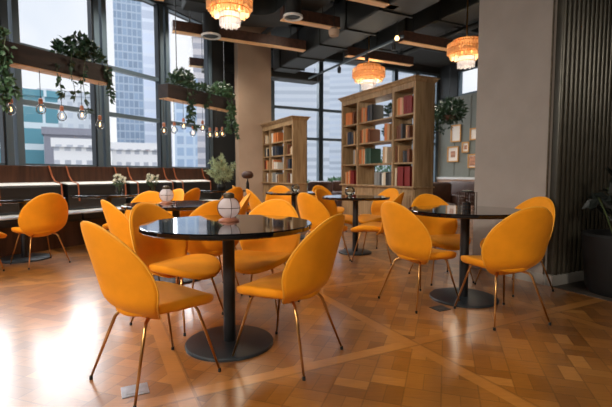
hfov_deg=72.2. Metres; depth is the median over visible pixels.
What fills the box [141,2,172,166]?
tower building
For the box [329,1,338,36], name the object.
pendant spot
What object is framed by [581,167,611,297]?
potted plant
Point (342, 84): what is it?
tower building
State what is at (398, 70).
window
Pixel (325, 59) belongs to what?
window
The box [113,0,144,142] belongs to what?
tower building
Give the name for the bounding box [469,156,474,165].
print
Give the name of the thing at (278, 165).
book
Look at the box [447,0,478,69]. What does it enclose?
chandelier
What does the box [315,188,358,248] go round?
dining chair
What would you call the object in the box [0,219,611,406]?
floor
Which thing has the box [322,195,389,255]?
pedestal table
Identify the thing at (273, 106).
window
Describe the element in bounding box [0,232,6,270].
dining chair
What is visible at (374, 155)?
book
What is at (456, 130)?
picture frame
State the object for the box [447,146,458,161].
picture frame
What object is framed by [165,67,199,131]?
trailing ivy
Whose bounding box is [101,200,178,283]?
dining chair
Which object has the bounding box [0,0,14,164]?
window
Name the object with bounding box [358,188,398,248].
dining chair
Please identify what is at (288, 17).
grille
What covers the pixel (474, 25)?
ceiling pipe
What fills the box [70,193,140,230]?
pedestal table
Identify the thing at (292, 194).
pedestal table
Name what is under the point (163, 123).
pendant bulb
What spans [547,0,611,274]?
wall
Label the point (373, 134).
book
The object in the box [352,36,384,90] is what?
chandelier
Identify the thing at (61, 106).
pendant bulb
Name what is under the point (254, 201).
dining chair
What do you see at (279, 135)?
book
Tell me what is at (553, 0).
trim
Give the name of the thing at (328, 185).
armchair
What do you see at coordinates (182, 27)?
ceiling beam
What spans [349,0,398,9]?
ceiling beam
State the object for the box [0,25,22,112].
trailing ivy
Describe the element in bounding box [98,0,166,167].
window
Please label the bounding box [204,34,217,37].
grille
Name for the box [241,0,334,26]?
duct
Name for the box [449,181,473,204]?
armchair
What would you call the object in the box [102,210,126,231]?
dining chair
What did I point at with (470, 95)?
trim
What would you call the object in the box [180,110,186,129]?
pendant bulb
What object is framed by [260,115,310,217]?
bookcase
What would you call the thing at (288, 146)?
book
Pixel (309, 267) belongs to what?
dining chair
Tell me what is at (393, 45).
track
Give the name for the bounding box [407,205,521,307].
pedestal table
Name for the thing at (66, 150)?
tower building
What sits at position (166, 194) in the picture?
lantern
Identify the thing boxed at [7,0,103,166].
window
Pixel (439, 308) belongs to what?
socket
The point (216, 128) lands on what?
pendant bulb
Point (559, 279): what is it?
baseboard
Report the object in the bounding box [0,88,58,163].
tower building
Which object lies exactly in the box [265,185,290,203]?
dining chair
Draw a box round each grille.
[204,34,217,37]
[286,15,299,19]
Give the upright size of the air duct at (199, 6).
0.745 m
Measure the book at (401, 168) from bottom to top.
0.314 m
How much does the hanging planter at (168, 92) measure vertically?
2.260 m
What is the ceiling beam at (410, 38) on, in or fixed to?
attached to the ceiling
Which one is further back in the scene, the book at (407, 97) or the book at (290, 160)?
the book at (290, 160)
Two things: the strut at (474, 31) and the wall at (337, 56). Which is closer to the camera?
the strut at (474, 31)
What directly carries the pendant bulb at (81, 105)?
hanging from the hanging planter at (28, 58)
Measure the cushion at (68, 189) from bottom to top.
0.398 m
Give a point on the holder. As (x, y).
(465, 204)
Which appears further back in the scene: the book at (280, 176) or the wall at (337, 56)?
the wall at (337, 56)
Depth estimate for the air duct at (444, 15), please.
8.11 m
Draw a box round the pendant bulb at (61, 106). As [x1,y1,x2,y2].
[57,75,66,120]
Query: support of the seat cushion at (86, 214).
on the bench
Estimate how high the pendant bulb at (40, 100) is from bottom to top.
0.522 m
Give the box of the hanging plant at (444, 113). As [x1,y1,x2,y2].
[434,38,468,138]
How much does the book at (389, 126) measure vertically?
0.273 m
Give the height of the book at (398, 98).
0.280 m
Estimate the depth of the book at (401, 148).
6.89 m
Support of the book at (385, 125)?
on the bookcase at (422, 87)
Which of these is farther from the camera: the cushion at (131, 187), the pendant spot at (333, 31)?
the cushion at (131, 187)
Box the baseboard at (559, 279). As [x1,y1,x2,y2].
[545,271,583,286]
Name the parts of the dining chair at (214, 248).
seat, backrest, leg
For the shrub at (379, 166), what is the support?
on the terrace
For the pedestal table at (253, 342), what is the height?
0.740 m
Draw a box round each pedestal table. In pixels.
[0,196,65,263]
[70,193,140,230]
[120,200,209,283]
[138,215,311,361]
[200,189,245,195]
[265,191,314,239]
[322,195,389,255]
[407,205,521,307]
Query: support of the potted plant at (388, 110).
on the bookcase at (422, 87)
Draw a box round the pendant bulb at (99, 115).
[96,83,103,128]
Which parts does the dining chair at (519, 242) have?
leg, seat, leg, leg, backrest, leg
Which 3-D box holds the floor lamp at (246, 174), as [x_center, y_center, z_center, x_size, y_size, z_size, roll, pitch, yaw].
[-1.215,-0.132,8.762,0.260,1.095,0.260,0,4,0]
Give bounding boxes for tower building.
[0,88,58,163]
[37,88,90,128]
[41,127,91,163]
[51,138,92,164]
[110,142,156,165]
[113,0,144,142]
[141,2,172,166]
[174,79,197,166]
[191,36,205,166]
[275,62,329,180]
[329,63,431,177]
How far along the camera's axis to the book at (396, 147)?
6.91 m
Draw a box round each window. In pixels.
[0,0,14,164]
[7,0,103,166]
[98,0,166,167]
[163,6,212,169]
[271,50,321,180]
[319,58,363,180]
[384,66,397,146]
[395,68,419,148]
[420,72,438,181]
[458,71,476,95]
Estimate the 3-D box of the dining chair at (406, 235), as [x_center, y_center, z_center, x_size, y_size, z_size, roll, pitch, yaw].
[0.914,0.383,3.371,0.629,0.824,0.518,-2,4,-24]
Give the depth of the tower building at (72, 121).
54.25 m
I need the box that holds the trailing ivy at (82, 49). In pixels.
[49,30,115,115]
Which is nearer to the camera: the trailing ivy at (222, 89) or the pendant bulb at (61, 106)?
the pendant bulb at (61, 106)
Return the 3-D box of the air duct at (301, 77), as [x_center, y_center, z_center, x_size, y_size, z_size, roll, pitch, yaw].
[-1.040,-3.654,10.346,3.000,1.100,0.450,-2,4,-26]
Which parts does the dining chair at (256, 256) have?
seat, backrest, leg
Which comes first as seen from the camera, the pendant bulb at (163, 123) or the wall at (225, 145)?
the pendant bulb at (163, 123)
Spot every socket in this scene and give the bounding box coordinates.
[121,382,149,398]
[429,305,450,311]
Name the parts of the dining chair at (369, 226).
leg, seat, leg, backrest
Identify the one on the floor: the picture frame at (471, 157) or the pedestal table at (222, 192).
the pedestal table at (222, 192)
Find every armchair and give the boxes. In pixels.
[307,181,336,204]
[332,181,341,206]
[433,182,464,219]
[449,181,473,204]
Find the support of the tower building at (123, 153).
on the street
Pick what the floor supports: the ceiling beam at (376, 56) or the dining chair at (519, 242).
the dining chair at (519, 242)
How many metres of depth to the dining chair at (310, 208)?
4.73 m
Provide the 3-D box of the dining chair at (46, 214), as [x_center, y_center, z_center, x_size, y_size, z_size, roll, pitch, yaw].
[-3.052,0.280,4.827,0.629,0.824,0.518,3,5,40]
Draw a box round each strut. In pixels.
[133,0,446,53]
[328,0,478,34]
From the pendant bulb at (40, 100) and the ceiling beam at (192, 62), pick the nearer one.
the pendant bulb at (40, 100)
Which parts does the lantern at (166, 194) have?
globe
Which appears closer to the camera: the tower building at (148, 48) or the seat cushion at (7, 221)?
the seat cushion at (7, 221)
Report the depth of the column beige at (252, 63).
9.79 m
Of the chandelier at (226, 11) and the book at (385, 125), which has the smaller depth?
the chandelier at (226, 11)
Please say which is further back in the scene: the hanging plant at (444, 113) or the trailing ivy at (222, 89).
the hanging plant at (444, 113)
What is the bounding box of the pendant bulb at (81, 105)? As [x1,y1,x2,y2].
[77,79,86,119]
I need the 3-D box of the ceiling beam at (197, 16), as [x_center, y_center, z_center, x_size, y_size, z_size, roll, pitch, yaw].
[-5.178,-3.584,3.211,0.500,0.240,14.100,2,5,29]
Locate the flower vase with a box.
[112,174,126,192]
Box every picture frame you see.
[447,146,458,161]
[450,124,461,141]
[462,142,468,152]
[467,154,474,167]
[469,128,475,139]
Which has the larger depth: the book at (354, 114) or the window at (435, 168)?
the window at (435, 168)
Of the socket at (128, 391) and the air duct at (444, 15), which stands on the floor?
the socket at (128, 391)
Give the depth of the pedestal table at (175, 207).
4.00 m
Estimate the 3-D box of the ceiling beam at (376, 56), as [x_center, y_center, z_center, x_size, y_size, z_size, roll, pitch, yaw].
[1.632,-3.623,9.194,1.750,1.000,0.144,-2,4,-26]
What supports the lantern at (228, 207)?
on the pedestal table at (253, 342)
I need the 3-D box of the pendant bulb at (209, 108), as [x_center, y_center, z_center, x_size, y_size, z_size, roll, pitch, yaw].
[-1.764,-1.476,7.703,0.112,0.555,0.112,2,5,29]
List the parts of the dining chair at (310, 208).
backrest, leg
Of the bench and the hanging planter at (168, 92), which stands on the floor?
the bench
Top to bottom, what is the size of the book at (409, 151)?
0.205 m
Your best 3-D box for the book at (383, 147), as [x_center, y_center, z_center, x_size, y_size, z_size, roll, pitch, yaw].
[1.441,-0.837,7.260,0.238,0.280,0.059,-2,4,-27]
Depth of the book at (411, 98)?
6.57 m
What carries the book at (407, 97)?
on the bookcase at (422, 87)
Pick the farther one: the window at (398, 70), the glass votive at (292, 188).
the window at (398, 70)
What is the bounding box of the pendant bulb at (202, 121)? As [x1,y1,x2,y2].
[200,106,205,130]
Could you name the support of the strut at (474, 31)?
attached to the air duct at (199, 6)
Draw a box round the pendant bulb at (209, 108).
[207,108,212,137]
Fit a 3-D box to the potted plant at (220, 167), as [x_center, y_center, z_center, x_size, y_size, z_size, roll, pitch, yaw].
[-1.555,-0.585,7.593,0.632,0.683,0.434,0,4,4]
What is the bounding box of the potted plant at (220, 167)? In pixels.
[203,153,236,189]
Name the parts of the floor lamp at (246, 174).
stem, lamp shade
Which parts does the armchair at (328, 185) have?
backrest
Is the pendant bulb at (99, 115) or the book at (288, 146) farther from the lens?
the book at (288, 146)
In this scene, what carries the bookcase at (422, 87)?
on the floor
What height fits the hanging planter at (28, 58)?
2.230 m
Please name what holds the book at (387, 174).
on the bookcase at (422, 87)
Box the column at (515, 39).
[472,0,557,273]
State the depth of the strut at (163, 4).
9.23 m
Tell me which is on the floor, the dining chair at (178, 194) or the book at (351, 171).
the dining chair at (178, 194)
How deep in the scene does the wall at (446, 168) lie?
13.22 m
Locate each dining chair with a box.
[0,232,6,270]
[10,193,70,269]
[80,221,220,406]
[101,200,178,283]
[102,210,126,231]
[126,191,171,218]
[129,202,222,335]
[170,189,183,213]
[178,200,242,294]
[180,188,199,216]
[220,187,242,202]
[222,199,299,315]
[232,185,250,212]
[232,214,344,380]
[235,193,249,274]
[246,189,261,210]
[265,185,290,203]
[297,192,350,260]
[312,185,346,231]
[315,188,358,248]
[350,192,403,264]
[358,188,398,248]
[378,201,459,313]
[408,194,473,285]
[453,206,552,330]
[474,196,554,296]
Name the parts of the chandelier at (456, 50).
stem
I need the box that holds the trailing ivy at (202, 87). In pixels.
[191,81,215,110]
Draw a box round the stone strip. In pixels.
[552,280,611,301]
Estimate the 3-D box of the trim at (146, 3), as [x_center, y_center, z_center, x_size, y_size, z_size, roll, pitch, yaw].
[-5.481,-3.606,3.386,0.201,0.220,14.120,2,5,29]
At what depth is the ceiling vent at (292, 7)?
6.29 m
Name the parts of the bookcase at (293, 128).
panel, door, cornice, panel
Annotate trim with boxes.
[146,3,193,22]
[437,177,474,179]
[439,95,470,176]
[542,0,554,273]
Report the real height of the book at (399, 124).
0.239 m
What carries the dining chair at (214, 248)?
on the floor
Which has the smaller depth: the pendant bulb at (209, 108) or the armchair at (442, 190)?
the pendant bulb at (209, 108)
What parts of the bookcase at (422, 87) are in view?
panel, door, shelf, shelf, door, shelf, shelf, shelf, door, cornice, shelf, shelf, shelf, door, panel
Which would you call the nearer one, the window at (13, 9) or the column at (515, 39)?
the column at (515, 39)
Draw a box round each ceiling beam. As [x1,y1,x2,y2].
[152,0,231,27]
[172,11,305,51]
[188,38,203,67]
[280,6,339,29]
[345,20,413,66]
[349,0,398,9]
[399,15,452,50]
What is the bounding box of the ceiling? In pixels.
[271,2,478,67]
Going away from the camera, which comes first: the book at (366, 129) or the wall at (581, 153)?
the wall at (581, 153)
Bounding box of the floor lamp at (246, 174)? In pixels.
[242,171,253,214]
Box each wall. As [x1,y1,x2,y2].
[209,175,212,199]
[212,28,235,199]
[271,48,438,73]
[437,59,477,181]
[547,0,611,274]
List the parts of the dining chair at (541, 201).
leg, backrest, leg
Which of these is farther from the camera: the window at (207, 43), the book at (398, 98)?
the window at (207, 43)
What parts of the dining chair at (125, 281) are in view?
leg, backrest, leg, seat, leg, leg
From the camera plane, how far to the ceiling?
11.93 m
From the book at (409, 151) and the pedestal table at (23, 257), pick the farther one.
the book at (409, 151)
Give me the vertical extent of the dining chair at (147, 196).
0.824 m
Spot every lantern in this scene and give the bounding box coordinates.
[159,186,173,203]
[217,193,240,221]
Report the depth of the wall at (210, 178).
9.54 m
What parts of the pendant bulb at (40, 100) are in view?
bulb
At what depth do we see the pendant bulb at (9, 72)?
4.81 m
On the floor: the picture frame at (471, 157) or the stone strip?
the stone strip
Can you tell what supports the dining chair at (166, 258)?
on the floor
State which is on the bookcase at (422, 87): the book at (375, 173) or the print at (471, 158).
the book at (375, 173)
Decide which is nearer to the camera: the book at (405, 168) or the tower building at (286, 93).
the book at (405, 168)
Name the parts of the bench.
trim, trim, panel, trim, trim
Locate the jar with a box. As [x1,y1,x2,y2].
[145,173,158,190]
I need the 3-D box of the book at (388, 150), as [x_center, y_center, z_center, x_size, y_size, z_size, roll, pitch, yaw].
[1.465,-0.830,7.205,0.238,0.273,0.059,-2,4,-27]
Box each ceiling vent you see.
[201,11,220,39]
[283,0,302,21]
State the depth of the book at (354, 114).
8.03 m
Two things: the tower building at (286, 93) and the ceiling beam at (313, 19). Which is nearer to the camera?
the ceiling beam at (313, 19)
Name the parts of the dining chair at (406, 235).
leg, backrest, leg, seat, leg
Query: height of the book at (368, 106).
0.287 m
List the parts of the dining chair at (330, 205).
backrest, seat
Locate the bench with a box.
[0,165,213,256]
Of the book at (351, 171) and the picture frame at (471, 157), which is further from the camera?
the picture frame at (471, 157)
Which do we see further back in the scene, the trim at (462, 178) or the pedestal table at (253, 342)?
the trim at (462, 178)
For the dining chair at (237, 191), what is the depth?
6.87 m
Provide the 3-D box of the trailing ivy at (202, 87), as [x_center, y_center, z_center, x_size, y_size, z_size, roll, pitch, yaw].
[-1.849,-1.921,7.551,0.429,0.557,0.524,2,5,29]
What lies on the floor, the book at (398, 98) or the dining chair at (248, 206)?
the dining chair at (248, 206)
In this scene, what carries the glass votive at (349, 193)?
on the pedestal table at (355, 198)
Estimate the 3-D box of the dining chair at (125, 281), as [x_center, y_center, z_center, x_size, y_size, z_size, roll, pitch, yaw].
[-0.762,0.471,2.110,0.629,0.824,0.518,-4,6,-45]
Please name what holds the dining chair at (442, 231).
on the floor
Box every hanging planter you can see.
[0,0,111,85]
[158,0,235,112]
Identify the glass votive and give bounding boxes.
[291,184,299,191]
[345,187,354,195]
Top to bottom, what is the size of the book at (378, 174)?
0.232 m
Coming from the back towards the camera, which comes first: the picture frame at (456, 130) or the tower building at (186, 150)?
the tower building at (186, 150)
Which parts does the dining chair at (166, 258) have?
backrest, leg, seat, leg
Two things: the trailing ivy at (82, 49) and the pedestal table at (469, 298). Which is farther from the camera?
the trailing ivy at (82, 49)
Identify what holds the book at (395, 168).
on the bookcase at (422, 87)
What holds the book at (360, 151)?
on the bookcase at (422, 87)
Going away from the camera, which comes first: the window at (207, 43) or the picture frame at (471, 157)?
the window at (207, 43)
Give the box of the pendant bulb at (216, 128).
[214,109,219,137]
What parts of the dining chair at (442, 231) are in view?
leg, backrest, seat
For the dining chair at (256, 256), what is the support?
on the floor
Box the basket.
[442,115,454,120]
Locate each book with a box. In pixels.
[276,163,282,168]
[277,133,282,141]
[277,147,282,154]
[278,174,282,181]
[287,145,291,153]
[289,159,291,168]
[350,170,355,183]
[352,112,356,123]
[352,172,355,183]
[354,132,356,143]
[359,150,361,163]
[365,148,375,163]
[366,129,378,142]
[367,105,369,120]
[368,129,379,141]
[368,148,380,163]
[370,104,383,120]
[374,172,377,184]
[377,172,382,184]
[383,147,384,162]
[383,172,390,184]
[384,123,390,140]
[385,147,391,162]
[386,173,388,184]
[387,124,391,139]
[395,146,397,162]
[395,168,396,185]
[397,145,411,162]
[397,167,399,185]
[398,98,399,114]
[399,124,400,138]
[400,97,403,114]
[400,167,403,185]
[401,124,412,138]
[403,96,405,113]
[404,167,406,185]
[406,95,411,113]
[407,126,412,137]
[407,149,412,161]
[407,166,411,185]
[409,95,413,112]
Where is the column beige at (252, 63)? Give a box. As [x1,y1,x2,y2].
[234,26,270,214]
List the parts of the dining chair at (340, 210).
backrest, seat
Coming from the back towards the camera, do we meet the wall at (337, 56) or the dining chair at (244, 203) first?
the wall at (337, 56)
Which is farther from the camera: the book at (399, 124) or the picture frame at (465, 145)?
the picture frame at (465, 145)
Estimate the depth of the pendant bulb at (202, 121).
7.53 m
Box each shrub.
[327,176,340,181]
[375,148,390,171]
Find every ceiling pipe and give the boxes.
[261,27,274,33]
[373,21,478,64]
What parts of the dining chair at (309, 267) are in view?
leg, seat, leg, leg, backrest, leg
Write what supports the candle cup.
on the holder
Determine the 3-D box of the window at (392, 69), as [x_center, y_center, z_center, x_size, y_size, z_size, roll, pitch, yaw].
[2.232,-2.030,12.924,1.330,4.300,0.140,-2,4,-26]
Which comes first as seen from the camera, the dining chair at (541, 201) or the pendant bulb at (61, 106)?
the dining chair at (541, 201)
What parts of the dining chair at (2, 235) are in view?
seat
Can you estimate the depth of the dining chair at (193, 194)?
6.24 m
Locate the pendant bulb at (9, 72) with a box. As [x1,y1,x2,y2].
[7,72,16,114]
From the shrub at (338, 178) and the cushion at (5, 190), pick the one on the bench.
the cushion at (5, 190)
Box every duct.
[182,0,253,12]
[201,62,320,84]
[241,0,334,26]
[273,0,439,73]
[343,0,479,64]
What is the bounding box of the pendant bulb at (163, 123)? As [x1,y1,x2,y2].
[160,100,167,134]
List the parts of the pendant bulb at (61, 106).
bulb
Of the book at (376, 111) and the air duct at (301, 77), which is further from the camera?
the air duct at (301, 77)
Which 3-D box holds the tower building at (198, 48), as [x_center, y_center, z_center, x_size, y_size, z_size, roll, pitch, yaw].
[-14.718,-7.604,62.053,3.505,32.535,5.300,-1,4,-13]
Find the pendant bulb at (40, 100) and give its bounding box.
[36,71,45,113]
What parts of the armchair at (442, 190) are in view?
backrest, armrest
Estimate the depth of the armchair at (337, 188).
10.70 m
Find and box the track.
[308,29,403,81]
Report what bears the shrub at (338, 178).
on the terrace
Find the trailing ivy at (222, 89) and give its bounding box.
[211,80,240,139]
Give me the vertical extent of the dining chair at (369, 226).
0.824 m
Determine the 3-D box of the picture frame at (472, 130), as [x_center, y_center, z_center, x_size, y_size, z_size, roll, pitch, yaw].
[5.028,-2.084,12.593,0.030,0.358,0.280,-2,4,-26]
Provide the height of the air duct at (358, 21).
1.025 m
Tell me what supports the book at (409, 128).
on the bookcase at (422, 87)
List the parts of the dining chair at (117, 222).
backrest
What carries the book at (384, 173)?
on the bookcase at (422, 87)
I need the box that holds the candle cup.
[462,202,469,208]
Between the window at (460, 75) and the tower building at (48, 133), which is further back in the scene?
the tower building at (48, 133)
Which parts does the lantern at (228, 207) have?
globe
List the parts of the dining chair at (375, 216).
seat, backrest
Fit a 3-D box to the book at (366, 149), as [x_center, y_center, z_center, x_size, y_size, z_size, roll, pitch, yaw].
[1.211,-0.870,7.731,0.241,0.280,0.089,-2,4,-26]
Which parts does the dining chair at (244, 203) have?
backrest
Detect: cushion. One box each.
[0,185,60,214]
[0,214,81,228]
[62,184,125,209]
[81,210,125,219]
[126,182,172,202]
[173,182,210,199]
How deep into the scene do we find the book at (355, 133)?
8.01 m
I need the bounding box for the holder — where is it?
[457,190,476,208]
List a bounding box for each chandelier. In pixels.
[206,0,252,29]
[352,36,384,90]
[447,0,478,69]
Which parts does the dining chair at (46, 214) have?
leg, leg, seat, backrest, leg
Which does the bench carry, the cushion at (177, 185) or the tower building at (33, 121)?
the cushion at (177, 185)
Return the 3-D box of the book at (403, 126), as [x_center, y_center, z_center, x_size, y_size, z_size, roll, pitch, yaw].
[1.656,-1.169,6.834,0.254,0.239,0.039,-2,4,-27]
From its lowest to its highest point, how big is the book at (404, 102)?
0.287 m
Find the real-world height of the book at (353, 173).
0.239 m
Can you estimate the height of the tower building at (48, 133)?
17.119 m
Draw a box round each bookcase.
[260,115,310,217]
[338,75,439,233]
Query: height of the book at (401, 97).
0.280 m
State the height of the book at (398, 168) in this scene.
0.314 m
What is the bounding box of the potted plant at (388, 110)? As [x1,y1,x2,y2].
[383,102,391,116]
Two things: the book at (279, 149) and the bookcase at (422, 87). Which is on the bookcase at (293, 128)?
the book at (279, 149)
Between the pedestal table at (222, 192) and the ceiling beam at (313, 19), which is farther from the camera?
the pedestal table at (222, 192)

